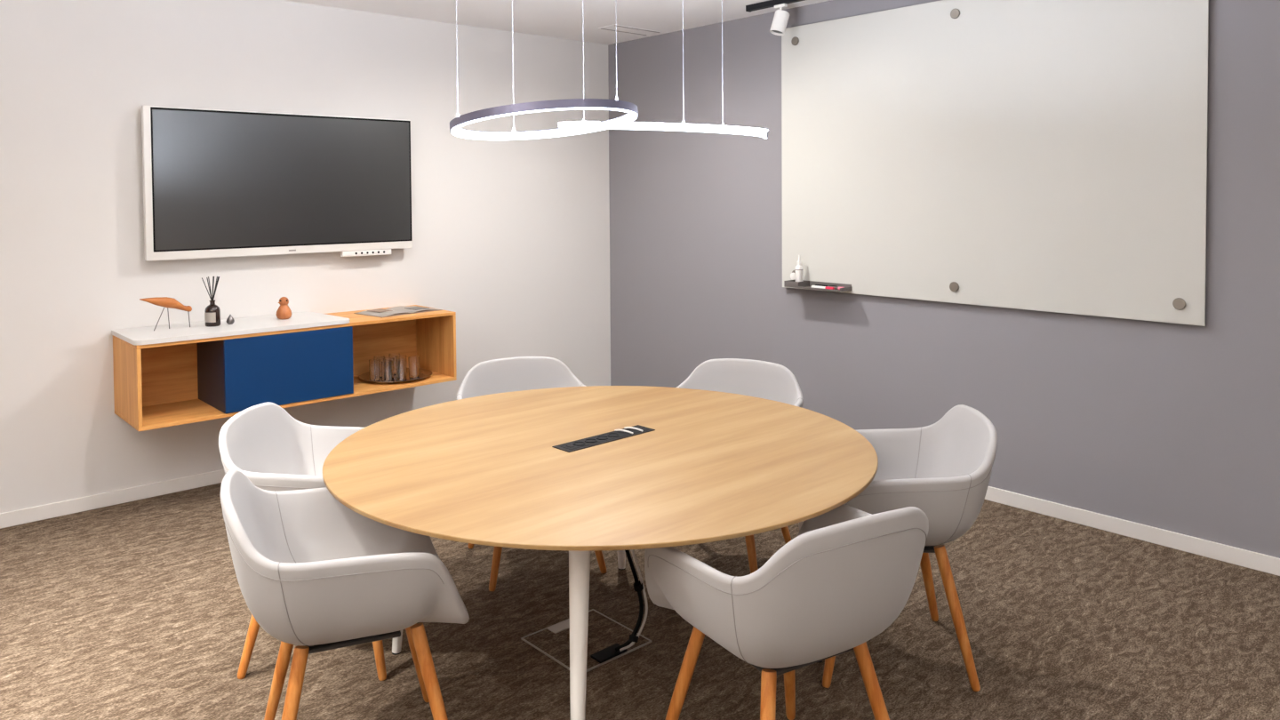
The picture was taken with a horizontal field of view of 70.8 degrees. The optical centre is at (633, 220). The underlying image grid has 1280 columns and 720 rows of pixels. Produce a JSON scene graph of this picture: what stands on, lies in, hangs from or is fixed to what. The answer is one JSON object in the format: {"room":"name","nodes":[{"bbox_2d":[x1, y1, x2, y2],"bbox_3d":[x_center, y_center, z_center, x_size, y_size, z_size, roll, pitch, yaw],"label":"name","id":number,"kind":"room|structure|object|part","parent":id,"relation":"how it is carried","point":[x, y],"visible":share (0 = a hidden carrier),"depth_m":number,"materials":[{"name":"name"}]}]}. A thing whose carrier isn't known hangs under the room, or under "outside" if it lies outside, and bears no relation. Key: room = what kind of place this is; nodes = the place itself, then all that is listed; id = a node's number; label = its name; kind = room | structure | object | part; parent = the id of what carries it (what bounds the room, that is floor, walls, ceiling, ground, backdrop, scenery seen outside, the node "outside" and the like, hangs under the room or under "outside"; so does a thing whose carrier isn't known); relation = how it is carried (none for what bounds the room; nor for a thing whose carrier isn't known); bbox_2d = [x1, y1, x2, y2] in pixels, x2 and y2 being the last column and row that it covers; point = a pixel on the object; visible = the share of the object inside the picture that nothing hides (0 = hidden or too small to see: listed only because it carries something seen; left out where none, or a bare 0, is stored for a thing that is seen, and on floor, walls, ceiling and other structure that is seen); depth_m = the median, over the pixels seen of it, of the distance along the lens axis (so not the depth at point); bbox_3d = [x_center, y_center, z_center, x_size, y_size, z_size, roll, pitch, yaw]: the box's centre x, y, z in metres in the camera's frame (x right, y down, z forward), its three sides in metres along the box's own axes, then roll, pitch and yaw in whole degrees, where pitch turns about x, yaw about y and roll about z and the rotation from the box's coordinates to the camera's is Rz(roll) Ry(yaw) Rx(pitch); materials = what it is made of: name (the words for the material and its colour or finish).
{"room":"meeting room","nodes":[
{"label":"meeting room","id":0,"kind":"room"},
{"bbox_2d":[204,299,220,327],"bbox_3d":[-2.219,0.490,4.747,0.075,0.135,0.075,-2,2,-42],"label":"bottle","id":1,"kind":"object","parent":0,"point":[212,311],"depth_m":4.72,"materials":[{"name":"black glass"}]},
{"bbox_2d":[0,0,610,512],"bbox_3d":[-2.457,0.154,4.889,6.200,2.811,0.100,-2,2,-42],"label":"wall","id":2,"kind":"structure","parent":0,"point":[511,238],"depth_m":5.06,"materials":[{"name":"white paint"}]},
{"bbox_2d":[0,469,225,528],"bbox_3d":[-2.415,1.425,4.880,5.988,0.071,0.012,-2,2,-42],"label":"baseboard","id":3,"kind":"structure","parent":2,"relation":"attached to","point":[7,519],"depth_m":4.62,"materials":[{"name":"white paint"}]},
{"bbox_2d":[141,105,412,261],"bbox_3d":[-1.983,-0.192,5.174,1.510,0.837,0.092,-2,2,-42],"label":"television","id":4,"kind":"object","parent":2,"relation":"attached to","point":[218,183],"visible":1,"depth_m":5.07,"materials":[{"name":"white plastic"}]},
{"bbox_3d":[-1.624,0.198,5.474,0.315,0.035,0.033,-2,2,-42],"label":"control panel","id":5,"kind":"part","parent":4,"relation":"part of","materials":[{"name":"white plastic"}]},
{"bbox_2d":[112,304,456,431],"bbox_3d":[-1.871,0.774,5.025,1.722,0.411,0.495,-2,2,-42],"label":"upper cabinet","id":6,"kind":"object","parent":2,"relation":"attached to","point":[167,384],"visible":0.78,"depth_m":4.78,"materials":[{"name":"brown wood"}]},
{"bbox_3d":[-2.509,0.795,4.462,0.018,0.375,0.491,-2,2,-42],"label":"panel","id":7,"kind":"part","parent":6,"relation":"part of","materials":[{"name":"brown wood"}]},
{"bbox_2d":[111,311,349,345],"bbox_3d":[-2.116,0.566,4.799,1.081,0.022,0.493,-2,2,-42],"label":"countertop slab","id":8,"kind":"structure","parent":6,"relation":"on","point":[147,335],"depth_m":4.68,"materials":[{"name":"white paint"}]},
{"bbox_2d":[139,296,191,330],"bbox_3d":[-2.395,0.477,4.617,0.245,0.170,0.047,-2,2,-42],"label":"bird figurine","id":9,"kind":"object","parent":8,"relation":"on","point":[167,302],"visible":1,"depth_m":4.61,"materials":[{"name":"brown wood"}]},
{"bbox_2d":[201,276,220,327],"bbox_3d":[-2.219,0.426,4.747,0.075,0.262,0.080,0,2,12],"label":"reed diffuser","id":10,"kind":"object","parent":8,"relation":"on","point":[212,312],"visible":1,"depth_m":4.72,"materials":[{"name":"black glass"}]},
{"bbox_2d":[226,314,234,324],"bbox_3d":[-2.152,0.528,4.807,0.041,0.054,0.041,-2,2,-42],"label":"ornament","id":11,"kind":"object","parent":8,"relation":"on","point":[230,320],"visible":1,"depth_m":4.79,"materials":[{"name":"grey metal"}]},
{"bbox_2d":[276,296,292,319],"bbox_3d":[-1.939,0.487,4.995,0.083,0.122,0.083,-2,2,-42],"label":"bird figurine","id":12,"kind":"object","parent":8,"relation":"on","point":[284,311],"visible":1,"depth_m":4.97,"materials":[{"name":"brown wood"}]},
{"bbox_3d":[-2.021,0.770,5.195,1.686,0.375,0.018,-2,2,-42],"label":"panel","id":13,"kind":"part","parent":6,"relation":"part of","materials":[{"name":"brown wood"}]},
{"bbox_3d":[-1.874,0.578,5.021,1.722,0.018,0.491,-2,2,-42],"label":"panel","id":14,"kind":"part","parent":6,"relation":"part of","materials":[{"name":"brown wood"}]},
{"bbox_3d":[-1.871,0.971,5.033,1.722,0.018,0.491,-2,2,-42],"label":"panel","id":15,"kind":"part","parent":6,"relation":"part of","materials":[{"name":"brown wood"}]},
{"bbox_3d":[-1.809,0.781,4.763,0.676,0.371,0.020,-2,2,-42],"label":"door","id":16,"kind":"part","parent":6,"relation":"part of","materials":[{"name":"blue paint"}]},
{"bbox_2d":[359,368,431,383],"bbox_3d":[-1.425,0.937,5.406,0.424,0.021,0.424,-2,2,-42],"label":"serving tray","id":17,"kind":"object","parent":6,"relation":"on","point":[423,372],"visible":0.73,"depth_m":5.36,"materials":[{"name":"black metal"}]},
{"bbox_2d":[368,359,380,380],"bbox_3d":[-1.533,0.886,5.338,0.065,0.119,0.065,-2,2,-42],"label":"drinking glass","id":18,"kind":"object","parent":17,"relation":"on","point":[374,364],"visible":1,"depth_m":5.31,"materials":[{"name":"white"}]},
{"bbox_2d":[373,355,384,376],"bbox_3d":[-1.536,0.883,5.446,0.065,0.119,0.065,-2,2,-42],"label":"drinking glass","id":19,"kind":"object","parent":17,"relation":"on","point":[380,357],"visible":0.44,"depth_m":5.42,"materials":[{"name":"white"}]},
{"bbox_2d":[381,360,392,381],"bbox_3d":[-1.446,0.887,5.285,0.065,0.119,0.065,-2,2,-42],"label":"drinking glass","id":20,"kind":"object","parent":17,"relation":"on","point":[387,365],"visible":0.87,"depth_m":5.26,"materials":[{"name":"white"}]},
{"bbox_2d":[383,357,394,378],"bbox_3d":[-1.462,0.885,5.382,0.065,0.119,0.065,-2,2,-42],"label":"drinking glass","id":21,"kind":"object","parent":17,"relation":"on","point":[385,358],"visible":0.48,"depth_m":5.37,"materials":[{"name":"white"}]},
{"bbox_2d":[389,352,399,374],"bbox_3d":[-1.466,0.881,5.526,0.065,0.119,0.065,-2,2,-42],"label":"drinking glass","id":22,"kind":"object","parent":17,"relation":"on","point":[393,355],"visible":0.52,"depth_m":5.50,"materials":[{"name":"white"}]},
{"bbox_2d":[395,359,406,380],"bbox_3d":[-1.376,0.886,5.330,0.065,0.119,0.065,-2,2,-42],"label":"drinking glass","id":23,"kind":"object","parent":17,"relation":"on","point":[400,364],"visible":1,"depth_m":5.30,"materials":[{"name":"white"}]},
{"bbox_2d":[395,354,406,359],"bbox_3d":[-1.409,0.882,5.459,0.065,0.119,0.065,-2,2,-42],"label":"drinking glass","id":24,"kind":"object","parent":17,"relation":"on","point":[400,356],"visible":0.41,"depth_m":5.44,"materials":[{"name":"white"}]},
{"bbox_2d":[408,356,419,377],"bbox_3d":[-1.320,0.883,5.418,0.065,0.119,0.065,-2,2,-42],"label":"drinking glass","id":25,"kind":"object","parent":17,"relation":"on","point":[413,361],"visible":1,"depth_m":5.39,"materials":[{"name":"white"}]},
{"bbox_2d":[353,305,442,317],"bbox_3d":[-1.416,0.546,5.434,0.286,0.016,0.430,1,2,40],"label":"magazine","id":26,"kind":"object","parent":6,"relation":"on","point":[400,310],"visible":1,"depth_m":5.38,"materials":[{"name":"beige paper"}]},
{"bbox_2d":[367,308,392,311],"bbox_3d":[-1.517,0.541,5.385,0.130,0.002,0.095,1,2,40],"label":"picture","id":27,"kind":"object","parent":26,"relation":"on","point":[371,310],"depth_m":5.37,"materials":[{"name":"brown"}]},
{"bbox_2d":[405,306,429,310],"bbox_3d":[-1.319,0.536,5.486,0.120,0.002,0.095,1,2,40],"label":"picture","id":28,"kind":"object","parent":26,"relation":"on","point":[413,308],"depth_m":5.48,"materials":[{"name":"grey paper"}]},
{"bbox_3d":[-1.235,0.753,5.592,0.018,0.375,0.491,-2,2,-42],"label":"panel","id":29,"kind":"part","parent":6,"relation":"part of","materials":[{"name":"brown wood"}]},
{"bbox_2d":[282,0,830,44],"bbox_3d":[-0.243,-1.244,2.342,6.200,0.100,6.800,-2,2,-42],"label":"ceiling","id":30,"kind":"structure","parent":0,"point":[557,19],"depth_m":5.59,"materials":[{"name":"white paint"}]},
{"bbox_2d":[449,0,638,140],"bbox_3d":[-0.293,-0.742,2.908,0.593,0.936,0.648,-2,2,-42],"label":"pendant lamp","id":31,"kind":"object","parent":30,"relation":"hanging from","point":[570,104],"visible":1,"depth_m":2.77,"materials":[{"name":"silver metal"}]},
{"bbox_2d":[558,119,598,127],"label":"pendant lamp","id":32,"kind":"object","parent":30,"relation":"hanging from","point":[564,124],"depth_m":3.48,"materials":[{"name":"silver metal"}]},
{"bbox_2d":[598,24,662,35],"bbox_3d":[-0.018,-1.304,6.186,0.440,0.006,0.170,-2,2,-42],"label":"ceiling vent","id":33,"kind":"object","parent":30,"relation":"in","point":[620,28],"visible":1,"depth_m":6.16,"materials":[{"name":"white metal"}]},
{"bbox_2d":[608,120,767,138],"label":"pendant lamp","id":34,"kind":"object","parent":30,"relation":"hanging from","point":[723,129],"depth_m":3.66,"materials":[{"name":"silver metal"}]},
{"bbox_2d":[745,0,805,12],"bbox_3d":[1.755,-1.245,4.218,0.038,0.036,3.212,-2,2,-42],"label":"track","id":35,"kind":"object","parent":30,"relation":"attached to","point":[770,4],"visible":1,"depth_m":5.29,"materials":[{"name":"black metal"}]},
{"bbox_2d":[769,3,789,35],"bbox_3d":[0.850,-1.163,5.231,0.119,0.177,0.086,-1,2,-23],"label":"track spotlight","id":36,"kind":"object","parent":35,"relation":"hanging from","point":[780,21],"visible":1,"depth_m":5.20,"materials":[{"name":"white metal"}]},
{"bbox_2d":[0,482,1279,719],"bbox_3d":[-0.223,1.566,2.424,6.000,0.100,6.600,-2,2,-42],"label":"floor","id":37,"kind":"structure","parent":0,"point":[135,610],"depth_m":3.18,"materials":[{"name":"brown carpet"}]},
{"bbox_2d":[218,402,386,680],"bbox_3d":[-1.076,1.086,3.181,0.617,0.833,0.617,0,2,2],"label":"armchair","id":38,"kind":"object","parent":37,"relation":"on","point":[276,451],"visible":0.25,"depth_m":3.23,"materials":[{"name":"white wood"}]},
{"bbox_3d":[-1.245,1.292,3.004,0.157,0.433,0.037,-2,2,-43],"label":"leg","id":39,"kind":"part","parent":38,"relation":"part of","materials":[{"name":"orange wood"}]},
{"bbox_3d":[-0.867,1.290,2.991,0.037,0.433,0.157,-2,2,-43],"label":"leg","id":40,"kind":"part","parent":38,"relation":"part of","materials":[{"name":"orange wood"}]},
{"bbox_2d":[220,469,469,719],"bbox_3d":[-0.797,1.104,2.495,0.617,0.833,0.617,-1,2,-23],"label":"armchair","id":41,"kind":"object","parent":37,"relation":"on","point":[316,573],"visible":0.94,"depth_m":2.30,"materials":[{"name":"grey fabric"}]},
{"bbox_3d":[-1.020,1.302,2.612,0.157,0.433,0.037,0,2,22],"label":"leg","id":42,"kind":"part","parent":41,"relation":"part of","materials":[{"name":"orange wood"}]},
{"bbox_3d":[-0.875,1.311,2.264,0.037,0.433,0.157,0,2,23],"label":"leg","id":43,"kind":"part","parent":41,"relation":"part of","materials":[{"name":"orange wood"}]},
{"bbox_3d":[-0.790,1.111,2.498,0.245,0.012,0.280,-1,2,-23],"label":"mounting frame","id":44,"kind":"part","parent":41,"relation":"part of","materials":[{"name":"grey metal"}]},
{"bbox_3d":[-0.670,1.296,2.757,0.037,0.433,0.157,0,2,23],"label":"leg","id":45,"kind":"part","parent":41,"relation":"part of","materials":[{"name":"orange wood"}]},
{"bbox_3d":[-0.525,1.305,2.409,0.157,0.433,0.037,0,2,22],"label":"leg","id":46,"kind":"part","parent":41,"relation":"part of","materials":[{"name":"orange wood"}]},
{"bbox_2d":[456,356,606,591],"bbox_3d":[-0.439,1.060,3.920,0.617,0.833,0.617,-1,2,-20],"label":"armchair","id":47,"kind":"object","parent":37,"relation":"on","point":[518,373],"visible":0.17,"depth_m":4.15,"materials":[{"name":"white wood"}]},
{"bbox_3d":[-0.672,1.259,4.013,0.157,0.433,0.037,0,2,25],"label":"leg","id":48,"kind":"part","parent":47,"relation":"part of","materials":[{"name":"orange wood"}]},
{"bbox_3d":[-0.539,1.268,3.659,0.037,0.433,0.157,0,2,24],"label":"leg","id":49,"kind":"part","parent":47,"relation":"part of","materials":[{"name":"orange wood"}]},
{"bbox_3d":[-0.186,1.262,3.791,0.157,0.433,0.037,0,2,25],"label":"leg","id":50,"kind":"part","parent":47,"relation":"part of","materials":[{"name":"orange wood"}]},
{"bbox_2d":[520,608,652,671],"bbox_3d":[-0.167,1.487,3.194,0.330,0.012,0.330,-2,2,-42],"label":"box","id":51,"kind":"object","parent":37,"relation":"on","point":[604,634],"visible":0.77,"depth_m":3.19,"materials":[{"name":"silver metal"}]},
{"bbox_3d":[-0.249,1.485,3.302,0.130,0.004,0.050,-2,2,-42],"label":"handle plate","id":52,"kind":"part","parent":51,"relation":"part of","materials":[{"name":"silver metal"}]},
{"bbox_2d":[590,643,627,663],"bbox_3d":[-0.084,1.488,3.093,0.120,0.009,0.056,-2,2,-42],"label":"outlet","id":53,"kind":"object","parent":51,"relation":"attached to","point":[606,654],"depth_m":3.08,"materials":[{"name":"black plastic"}]},
{"bbox_2d":[322,385,878,719],"bbox_3d":[-0.101,1.123,3.074,1.806,0.746,1.806,-2,2,-42],"label":"round table","id":54,"kind":"object","parent":37,"relation":"on","point":[715,466],"depth_m":2.75,"materials":[{"name":"brown wood"}]},
{"bbox_3d":[-0.785,1.140,3.107,0.103,0.710,0.060,-1,2,-18],"label":"leg","id":55,"kind":"part","parent":54,"relation":"part of","materials":[{"name":"white metal"}]},
{"bbox_2d":[572,441,585,445],"bbox_3d":[-0.183,0.752,3.031,0.043,0.002,0.043,-2,2,-43],"label":"socket","id":56,"kind":"object","parent":54,"relation":"attached to","point":[573,443],"depth_m":3.03,"materials":[{"name":"black plastic"}]},
{"bbox_3d":[-0.149,1.156,2.391,0.060,0.710,0.103,0,2,25],"label":"leg","id":57,"kind":"part","parent":54,"relation":"part of","materials":[{"name":"white metal"}]},
{"bbox_2d":[584,439,597,442],"bbox_3d":[-0.145,0.751,3.066,0.043,0.002,0.043,-2,2,-43],"label":"socket","id":58,"kind":"object","parent":54,"relation":"attached to","point":[586,440],"depth_m":3.06,"materials":[{"name":"black plastic"}]},
{"bbox_2d":[596,435,608,439],"bbox_3d":[-0.107,0.750,3.102,0.043,0.002,0.043,-2,2,-43],"label":"socket","id":59,"kind":"object","parent":54,"relation":"attached to","point":[598,437],"depth_m":3.10,"materials":[{"name":"black plastic"}]},
{"bbox_3d":[-0.097,0.751,3.111,0.396,0.006,0.090,-2,2,-43],"label":"power socket strip","id":60,"kind":"part","parent":54,"relation":"part of","materials":[{"name":"black plastic"}]},
{"bbox_2d":[607,432,619,436],"bbox_3d":[-0.069,0.749,3.137,0.043,0.002,0.043,-2,2,-43],"label":"socket","id":61,"kind":"object","parent":54,"relation":"attached to","point":[608,434],"depth_m":3.14,"materials":[{"name":"black plastic"}]},
{"bbox_3d":[-0.052,1.116,3.757,0.060,0.710,0.103,0,2,25],"label":"leg","id":62,"kind":"part","parent":54,"relation":"part of","materials":[{"name":"white"}]},
{"bbox_2d":[614,429,632,433],"bbox_3d":[-0.034,0.744,3.173,0.078,0.012,0.010,1,2,33],"label":"charging cable","id":63,"kind":"object","parent":54,"relation":"on","point":[614,429],"visible":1,"depth_m":3.17,"materials":[{"name":"grey plastic"}]},
{"bbox_2d":[614,549,643,652],"bbox_3d":[-0.021,1.136,3.086,0.121,0.696,0.038,-1,2,-18],"label":"power cable","id":64,"kind":"object","parent":54,"relation":"hanging from","point":[628,553],"visible":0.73,"depth_m":3.10,"materials":[{"name":"black plastic"}]},
{"bbox_2d":[624,426,642,431],"bbox_3d":[0.000,0.743,3.205,0.078,0.012,0.010,1,2,33],"label":"charging cable","id":65,"kind":"object","parent":54,"relation":"on","point":[639,429],"visible":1,"depth_m":3.20,"materials":[{"name":"grey plastic"}]},
{"bbox_2d":[619,549,647,651],"bbox_3d":[-0.004,1.135,3.085,0.115,0.693,0.033,-1,2,-18],"label":"cable","id":66,"kind":"object","parent":54,"relation":"hanging from","point":[632,550],"visible":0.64,"depth_m":3.10,"materials":[{"name":"grey plastic"}]},
{"bbox_2d":[628,634,638,642],"bbox_3d":[0.000,1.444,3.106,0.033,0.033,0.038,0,2,22],"label":"cable tie","id":67,"kind":"object","parent":66,"relation":"attached to","point":[632,638],"visible":1,"depth_m":3.09,"materials":[{"name":"black plastic"}]},
{"bbox_2d":[632,580,643,591],"bbox_3d":[0.017,1.259,3.097,0.036,0.027,0.033,-2,2,-42],"label":"cable tie","id":68,"kind":"object","parent":66,"relation":"attached to","point":[637,588],"visible":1,"depth_m":3.08,"materials":[{"name":"black plastic"}]},
{"bbox_3d":[0.584,1.132,3.041,0.103,0.710,0.060,-1,2,-18],"label":"leg","id":69,"kind":"part","parent":54,"relation":"part of","materials":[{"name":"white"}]},
{"bbox_2d":[676,358,803,573],"bbox_3d":[0.385,1.057,3.835,0.617,0.833,0.617,0,2,26],"label":"armchair","id":70,"kind":"object","parent":37,"relation":"on","point":[764,380],"visible":0.12,"depth_m":4.05,"materials":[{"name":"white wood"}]},
{"bbox_3d":[0.460,1.264,3.565,0.037,0.433,0.157,-1,2,-18],"label":"leg","id":71,"kind":"part","parent":70,"relation":"part of","materials":[{"name":"orange wood"}]},
{"bbox_3d":[0.629,1.253,3.903,0.157,0.433,0.037,-1,2,-19],"label":"leg","id":72,"kind":"part","parent":70,"relation":"part of","materials":[{"name":"orange wood"}]},
{"bbox_2d":[644,504,928,719],"bbox_3d":[0.397,1.099,2.361,0.617,0.833,0.617,-1,2,-30],"label":"armchair","id":73,"kind":"object","parent":37,"relation":"on","point":[848,572],"visible":0.98,"depth_m":2.12,"materials":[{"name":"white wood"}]},
{"bbox_3d":[0.128,1.298,2.460,0.157,0.433,0.037,0,2,16],"label":"leg","id":74,"kind":"part","parent":73,"relation":"part of","materials":[{"name":"orange wood"}]},
{"bbox_3d":[0.315,1.307,2.131,0.037,0.433,0.157,0,2,15],"label":"leg","id":75,"kind":"part","parent":73,"relation":"part of","materials":[{"name":"orange wood"}]},
{"bbox_3d":[0.456,1.291,2.646,0.037,0.433,0.157,0,2,15],"label":"leg","id":76,"kind":"part","parent":73,"relation":"part of","materials":[{"name":"orange wood"}]},
{"bbox_3d":[0.393,1.107,2.368,0.280,0.012,0.245,-1,2,-30],"label":"mounting frame","id":77,"kind":"part","parent":73,"relation":"part of","materials":[{"name":"grey metal"}]},
{"bbox_3d":[0.643,1.299,2.317,0.157,0.433,0.037,0,2,16],"label":"leg","id":78,"kind":"part","parent":73,"relation":"part of","materials":[{"name":"orange wood"}]},
{"bbox_2d":[822,404,997,691],"bbox_3d":[0.889,1.074,3.096,0.617,0.833,0.617,0,2,3],"label":"armchair","id":79,"kind":"object","parent":37,"relation":"on","point":[942,468],"visible":0.51,"depth_m":2.91,"materials":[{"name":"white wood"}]},
{"bbox_3d":[0.666,1.281,2.926,0.157,0.433,0.037,-2,2,-41],"label":"leg","id":80,"kind":"part","parent":79,"relation":"part of","materials":[{"name":"orange wood"}]},
{"bbox_3d":[0.882,1.082,3.097,0.245,0.012,0.280,0,2,3],"label":"mounting frame","id":81,"kind":"part","parent":79,"relation":"part of","materials":[{"name":"grey metal"}]},
{"bbox_3d":[1.066,1.268,3.280,0.157,0.433,0.037,-2,2,-41],"label":"leg","id":82,"kind":"part","parent":79,"relation":"part of","materials":[{"name":"orange wood"}]},
{"bbox_3d":[1.044,1.279,2.904,0.037,0.433,0.157,-2,2,-42],"label":"leg","id":83,"kind":"part","parent":79,"relation":"part of","materials":[{"name":"orange wood"}]},
{"bbox_2d":[608,0,1279,558],"bbox_3d":[2.081,0.137,4.371,0.100,2.811,6.700,-2,2,-42],"label":"wall","id":84,"kind":"structure","parent":0,"point":[1175,428],"depth_m":4.63,"materials":[{"name":"grey paint"}]},
{"bbox_2d":[781,0,1208,326],"bbox_3d":[1.683,-0.359,4.690,0.046,1.586,2.295,-2,2,-42],"label":"whiteboard","id":85,"kind":"object","parent":84,"relation":"attached to","point":[1049,156],"visible":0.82,"depth_m":4.47,"materials":[{"name":"white glass"}]},
{"bbox_2d":[790,272,795,279],"bbox_3d":[0.973,0.341,5.474,0.012,0.044,0.044,-2,2,-42],"label":"magnet","id":86,"kind":"object","parent":85,"relation":"attached to","point":[792,275],"visible":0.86,"depth_m":5.47,"materials":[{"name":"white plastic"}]},
{"bbox_2d":[784,280,852,291],"bbox_3d":[1.083,0.385,5.293,0.112,0.036,0.403,-2,2,-42],"label":"tray","id":87,"kind":"object","parent":85,"relation":"attached to","point":[804,284],"visible":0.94,"depth_m":5.33,"materials":[{"name":"grey paint"}]},
{"bbox_2d":[794,255,803,281],"bbox_3d":[0.992,0.302,5.386,0.048,0.190,0.048,-2,2,-42],"label":"bottle","id":88,"kind":"object","parent":87,"relation":"in","point":[798,269],"visible":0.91,"depth_m":5.37,"materials":[{"name":"white plastic"}]},
{"bbox_2d":[811,285,834,289],"bbox_3d":[1.099,0.392,5.223,0.020,0.020,0.160,-2,2,-38],"label":"marker","id":89,"kind":"object","parent":87,"relation":"in","point":[812,286],"visible":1,"depth_m":5.21,"materials":[{"name":"white plastic"}]},
{"bbox_2d":[815,284,836,286],"bbox_3d":[1.132,0.390,5.289,0.020,0.020,0.145,-2,2,-44],"label":"marker","id":90,"kind":"object","parent":87,"relation":"in","point":[815,284],"visible":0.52,"depth_m":5.30,"materials":[{"name":"black plastic"}]},
{"bbox_2d":[829,286,844,289],"bbox_3d":[1.170,0.392,5.199,0.110,0.020,0.020,1,2,45],"label":"marker","id":91,"kind":"object","parent":87,"relation":"in","point":[835,287],"visible":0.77,"depth_m":5.19,"materials":[{"name":"red plastic"}]},
{"bbox_3d":[1.215,0.395,5.144,0.112,0.022,0.003,-2,2,-42],"label":"plate","id":92,"kind":"part","parent":87,"relation":"part of","materials":[{"name":"grey paint"}]},
{"bbox_2d":[984,486,1279,575],"bbox_3d":[2.015,1.407,4.408,0.012,0.071,6.600,-2,2,-42],"label":"baseboard","id":93,"kind":"structure","parent":84,"relation":"attached to","point":[1218,551],"depth_m":4.08,"materials":[{"name":"white paint"}]}
]}

